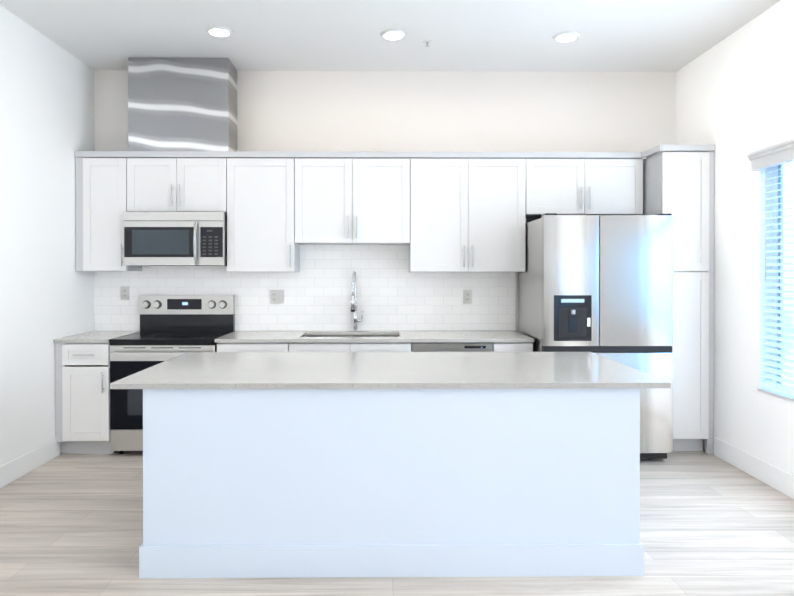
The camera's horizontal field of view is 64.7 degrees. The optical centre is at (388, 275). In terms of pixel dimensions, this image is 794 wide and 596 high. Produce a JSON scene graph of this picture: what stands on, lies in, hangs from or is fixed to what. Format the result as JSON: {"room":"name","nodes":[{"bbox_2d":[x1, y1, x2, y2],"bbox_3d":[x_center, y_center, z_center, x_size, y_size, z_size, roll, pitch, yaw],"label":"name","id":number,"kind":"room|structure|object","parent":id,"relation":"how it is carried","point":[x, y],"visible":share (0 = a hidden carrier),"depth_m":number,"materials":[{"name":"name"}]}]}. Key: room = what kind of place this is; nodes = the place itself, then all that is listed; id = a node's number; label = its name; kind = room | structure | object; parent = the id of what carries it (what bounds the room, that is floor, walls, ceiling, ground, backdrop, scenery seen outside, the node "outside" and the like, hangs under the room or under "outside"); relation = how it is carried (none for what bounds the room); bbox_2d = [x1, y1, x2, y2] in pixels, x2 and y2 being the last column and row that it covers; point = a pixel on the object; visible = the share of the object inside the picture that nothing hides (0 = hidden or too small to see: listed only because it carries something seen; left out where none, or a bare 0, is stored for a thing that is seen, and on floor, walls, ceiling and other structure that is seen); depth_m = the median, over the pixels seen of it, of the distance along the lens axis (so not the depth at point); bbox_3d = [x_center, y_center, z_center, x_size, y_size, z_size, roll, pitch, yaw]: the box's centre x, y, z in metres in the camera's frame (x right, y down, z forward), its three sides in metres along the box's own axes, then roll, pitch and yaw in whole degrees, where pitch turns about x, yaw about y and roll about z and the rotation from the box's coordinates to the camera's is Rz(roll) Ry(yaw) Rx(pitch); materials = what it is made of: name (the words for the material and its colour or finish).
{"room":"kitchen","nodes":[
{"label":"kitchen","id":0,"kind":"room"},
{"bbox_2d":[0,5,93,465],"bbox_3d":[-2.464,-0.168,1.153,0.150,3.000,8.030,0,0,-1],"label":"wall","id":1,"kind":"structure","parent":0,"point":[46,133],"depth_m":4.30,"materials":[{"name":"white paint"}]},
{"bbox_2d":[0,438,60,487],"bbox_3d":[-2.379,1.266,0.873,0.013,0.135,7.448,0,0,-1],"label":"baseboard","id":2,"kind":"structure","parent":1,"relation":"attached to","point":[20,466],"depth_m":4.18,"materials":[{"name":"paint"}]},
{"bbox_2d":[94,70,675,335],"bbox_3d":[-0.020,-0.194,5.264,5.110,3.000,0.150,0,0,-1],"label":"wall","id":3,"kind":"structure","parent":0,"point":[430,111],"depth_m":5.19,"materials":[{"name":"white paint"}]},
{"bbox_2d":[75,157,141,270],"bbox_3d":[-2.222,-0.477,4.977,0.394,0.880,0.346,0,0,-1],"label":"upper cabinet","id":4,"kind":"object","parent":3,"relation":"attached to","point":[101,195],"visible":0.85,"depth_m":4.84,"materials":[{"name":"white paint"}]},
{"bbox_2d":[75,145,714,158],"bbox_3d":[-0.016,-0.939,4.733,4.802,0.044,0.345,0,0,-1],"label":"crown molding","id":5,"kind":"structure","parent":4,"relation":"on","point":[296,154],"depth_m":4.84,"materials":[{"name":"white wood"}]},
{"bbox_2d":[127,158,226,212],"bbox_3d":[-1.640,-0.706,4.981,0.769,0.422,0.346,0,0,-1],"label":"upper cabinet","id":6,"kind":"object","parent":3,"relation":"attached to","point":[176,184],"visible":0.92,"depth_m":4.85,"materials":[{"name":"white paint"}]},
{"bbox_2d":[123,212,226,265],"bbox_3d":[-1.640,-0.285,4.938,0.760,0.411,0.436,0,0,-1],"label":"microwave","id":7,"kind":"object","parent":6,"relation":"attached to","point":[175,238],"visible":1,"depth_m":4.77,"materials":[{"name":"silver metal"}]},
{"bbox_2d":[128,58,236,150],"bbox_3d":[-1.630,-1.327,5.001,0.774,0.726,0.297,0,0,-1],"label":"hood chimney","id":8,"kind":"object","parent":3,"relation":"attached to","point":[182,104],"visible":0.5,"depth_m":4.85,"materials":[{"name":"silver metal"}]},
{"bbox_2d":[227,158,299,271],"bbox_3d":[-0.993,-0.474,4.988,0.523,0.887,0.346,0,0,-1],"label":"upper cabinet","id":9,"kind":"object","parent":3,"relation":"attached to","point":[260,214],"visible":0.94,"depth_m":4.86,"materials":[{"name":"white paint"}]},
{"bbox_2d":[94,245,515,330],"bbox_3d":[-0.685,-0.031,5.177,3.473,0.964,0.012,0,0,-1],"label":"tile backsplash","id":10,"kind":"structure","parent":3,"relation":"attached to","point":[393,293],"depth_m":5.17,"materials":[{"name":"white tile"}]},
{"bbox_2d":[120,286,128,299],"bbox_3d":[-2.169,0.142,5.154,0.070,0.115,0.008,0,0,-1],"label":"electrical outlet","id":11,"kind":"object","parent":10,"relation":"attached to","point":[124,292],"visible":1,"depth_m":5.15,"materials":[{"name":"grey plastic"}]},
{"bbox_2d":[270,290,283,303],"bbox_3d":[-0.919,0.172,5.164,0.116,0.115,0.010,0,0,-1],"label":"outlet","id":12,"kind":"object","parent":10,"relation":"attached to","point":[276,296],"visible":1,"depth_m":5.16,"materials":[{"name":"grey plastic"}]},
{"bbox_2d":[463,290,471,303],"bbox_3d":[0.650,0.172,5.178,0.070,0.115,0.008,0,0,-1],"label":"electrical outlet","id":13,"kind":"object","parent":10,"relation":"attached to","point":[467,296],"visible":1,"depth_m":5.18,"materials":[{"name":"grey plastic"}]},
{"bbox_2d":[295,158,409,244],"bbox_3d":[-0.283,-0.586,4.994,0.895,0.663,0.346,0,0,-1],"label":"upper cabinet","id":14,"kind":"object","parent":3,"relation":"attached to","point":[352,201],"visible":1,"depth_m":4.86,"materials":[{"name":"white paint"}]},
{"bbox_2d":[409,158,525,271],"bbox_3d":[0.615,-0.474,5.002,0.898,0.887,0.346,0,0,-1],"label":"upper cabinet","id":15,"kind":"object","parent":3,"relation":"attached to","point":[467,214],"visible":1,"depth_m":4.87,"materials":[{"name":"white paint"}]},
{"bbox_2d":[525,158,642,217],"bbox_3d":[1.521,-0.698,5.009,0.914,0.438,0.346,0,0,-1],"label":"upper cabinet","id":16,"kind":"object","parent":3,"relation":"attached to","point":[586,186],"visible":0.83,"depth_m":4.87,"materials":[{"name":"white paint"}]},
{"bbox_2d":[0,0,780,71],"bbox_3d":[0.015,-1.718,1.165,5.110,0.100,8.330,0,0,-1],"label":"ceiling","id":17,"kind":"structure","parent":0,"point":[508,35],"depth_m":4.33,"materials":[{"name":"white paint"}]},
{"bbox_2d":[205,26,232,36],"bbox_3d":[-1.167,-1.681,4.320,0.184,0.014,0.184,0,0,-1],"label":"recessed light","id":18,"kind":"object","parent":17,"relation":"in","point":[219,31],"visible":1,"depth_m":4.29,"materials":[{"name":"paint"}]},
{"bbox_2d":[380,29,405,39],"bbox_3d":[0.032,-1.681,4.380,0.184,0.014,0.184,0,0,-1],"label":"recessed light","id":19,"kind":"object","parent":17,"relation":"in","point":[393,34],"visible":0.96,"depth_m":4.35,"materials":[{"name":"paint"}]},
{"bbox_2d":[423,40,431,46],"bbox_3d":[0.279,-1.672,4.522,0.064,0.034,0.064,0,0,-1],"label":"sprinkler","id":20,"kind":"object","parent":17,"relation":"attached to","point":[426,42],"visible":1,"depth_m":4.51,"materials":[{"name":"paint"}]},
{"bbox_2d":[553,32,579,41],"bbox_3d":[1.252,-1.681,4.421,0.184,0.014,0.184,0,0,-1],"label":"recessed light","id":21,"kind":"object","parent":17,"relation":"in","point":[565,36],"visible":0.98,"depth_m":4.40,"materials":[{"name":"paint"}]},
{"bbox_2d":[0,448,793,595],"bbox_3d":[0.015,1.382,1.184,5.110,0.100,8.330,0,0,-1],"label":"floor","id":22,"kind":"structure","parent":0,"point":[710,525],"depth_m":3.07,"materials":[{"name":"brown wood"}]},
{"bbox_2d":[55,342,114,453],"bbox_3d":[-2.223,0.894,4.831,0.389,0.829,0.656,0,0,-1],"label":"base cabinet","id":23,"kind":"object","parent":22,"relation":"on","point":[82,398],"visible":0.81,"depth_m":4.54,"materials":[{"name":"white paint"}]},
{"bbox_2d":[109,295,234,453],"bbox_3d":[-1.644,0.734,4.828,0.764,1.150,0.670,0,0,-1],"label":"range","id":24,"kind":"object","parent":22,"relation":"on","point":[172,326],"visible":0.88,"depth_m":4.56,"materials":[{"name":"silver metal"}]},
{"bbox_2d":[217,343,288,351],"bbox_3d":[-0.992,0.894,4.841,0.520,0.829,0.656,0,0,-1],"label":"base cabinet","id":25,"kind":"object","parent":22,"relation":"on","point":[252,347],"visible":0.06,"depth_m":4.55,"materials":[{"name":"white paint"}]},
{"bbox_2d":[289,336,410,351],"bbox_3d":[-0.283,0.894,4.848,0.893,0.829,0.656,0,0,-1],"label":"base cabinet","id":26,"kind":"object","parent":22,"relation":"on","point":[350,347],"visible":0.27,"depth_m":4.55,"materials":[{"name":"white paint"}]},
{"bbox_2d":[53,331,533,342],"bbox_3d":[-0.682,0.466,4.850,3.470,0.025,0.643,0,0,-1],"label":"countertop","id":27,"kind":"structure","parent":26,"relation":"on","point":[298,336],"depth_m":4.63,"materials":[{"name":"stone"}]},
{"bbox_2d":[304,335,398,336],"bbox_3d":[-0.292,0.618,4.889,0.786,0.275,0.431,0,0,-1],"label":"undermount sink","id":28,"kind":"object","parent":27,"relation":"in","point":[351,336],"visible":0.12,"depth_m":5.08,"materials":[{"name":"silver metal"}]},
{"bbox_2d":[350,271,363,330],"bbox_3d":[-0.255,0.206,5.047,0.099,0.492,0.217,0,0,-1],"label":"faucet","id":29,"kind":"object","parent":27,"relation":"on","point":[354,308],"visible":0.98,"depth_m":5.11,"materials":[{"name":"silver metal"}]},
{"bbox_2d":[134,384,649,577],"bbox_3d":[0.011,0.905,3.260,2.214,0.829,1.023,0,0,-1],"label":"kitchen island","id":30,"kind":"object","parent":22,"relation":"on","point":[371,464],"depth_m":2.76,"materials":[{"name":"white paint"}]},
{"bbox_2d":[110,352,669,388],"bbox_3d":[0.007,0.476,3.267,2.446,0.026,1.063,0,0,-1],"label":"island countertop","id":31,"kind":"structure","parent":30,"relation":"on","point":[191,369],"depth_m":3.11,"materials":[{"name":"grey stone"}]},
{"bbox_2d":[411,342,492,351],"bbox_3d":[0.461,0.896,4.828,0.585,0.825,0.645,0,0,-1],"label":"dishwasher","id":32,"kind":"object","parent":22,"relation":"on","point":[451,346],"visible":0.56,"depth_m":4.56,"materials":[{"name":"silver metal"}]},
{"bbox_2d":[491,342,532,351],"bbox_3d":[0.904,0.894,4.858,0.292,0.829,0.656,0,0,-1],"label":"base cabinet","id":33,"kind":"object","parent":22,"relation":"on","point":[512,346],"visible":0.12,"depth_m":4.56,"materials":[{"name":"white paint"}]},
{"bbox_2d":[519,213,672,458],"bbox_3d":[1.521,0.437,4.744,0.900,1.745,0.854,0,0,-1],"label":"refrigerator","id":34,"kind":"object","parent":22,"relation":"on","point":[601,285],"visible":0.79,"depth_m":4.34,"materials":[{"name":"silver metal"}]},
{"bbox_2d":[642,151,713,453],"bbox_3d":[2.193,0.196,4.878,0.383,2.225,0.630,0,0,-1],"label":"pantry cabinet","id":35,"kind":"object","parent":22,"relation":"on","point":[679,186],"visible":0.54,"depth_m":4.60,"materials":[{"name":"white paint"}]},
{"bbox_2d":[676,0,793,475],"bbox_3d":[2.495,-0.169,1.196,0.150,3.000,8.030,0,0,-1],"label":"wall","id":36,"kind":"structure","parent":0,"point":[735,98],"depth_m":4.22,"materials":[{"name":"white paint"}]},
{"bbox_2d":[714,437,793,498],"bbox_3d":[2.416,1.266,0.888,0.013,0.135,7.393,0,0,-1],"label":"baseboard","id":37,"kind":"structure","parent":36,"relation":"attached to","point":[778,479],"depth_m":4.07,"materials":[{"name":"paint"}]},
{"bbox_2d":[757,161,793,401],"bbox_3d":[2.459,-0.006,3.267,0.137,1.508,1.568,0,0,-1],"label":"window","id":38,"kind":"structure","parent":36,"relation":"in","point":[790,169],"depth_m":3.95,"materials":[{"name":"paint"}]},
{"bbox_2d":[746,139,793,396],"bbox_3d":[2.398,-0.034,3.266,0.124,1.510,1.644,0,0,-1],"label":"window blinds","id":39,"kind":"object","parent":38,"relation":"attached to","point":[773,156],"visible":1,"depth_m":3.88,"materials":[{"name":"paint"}]}
]}

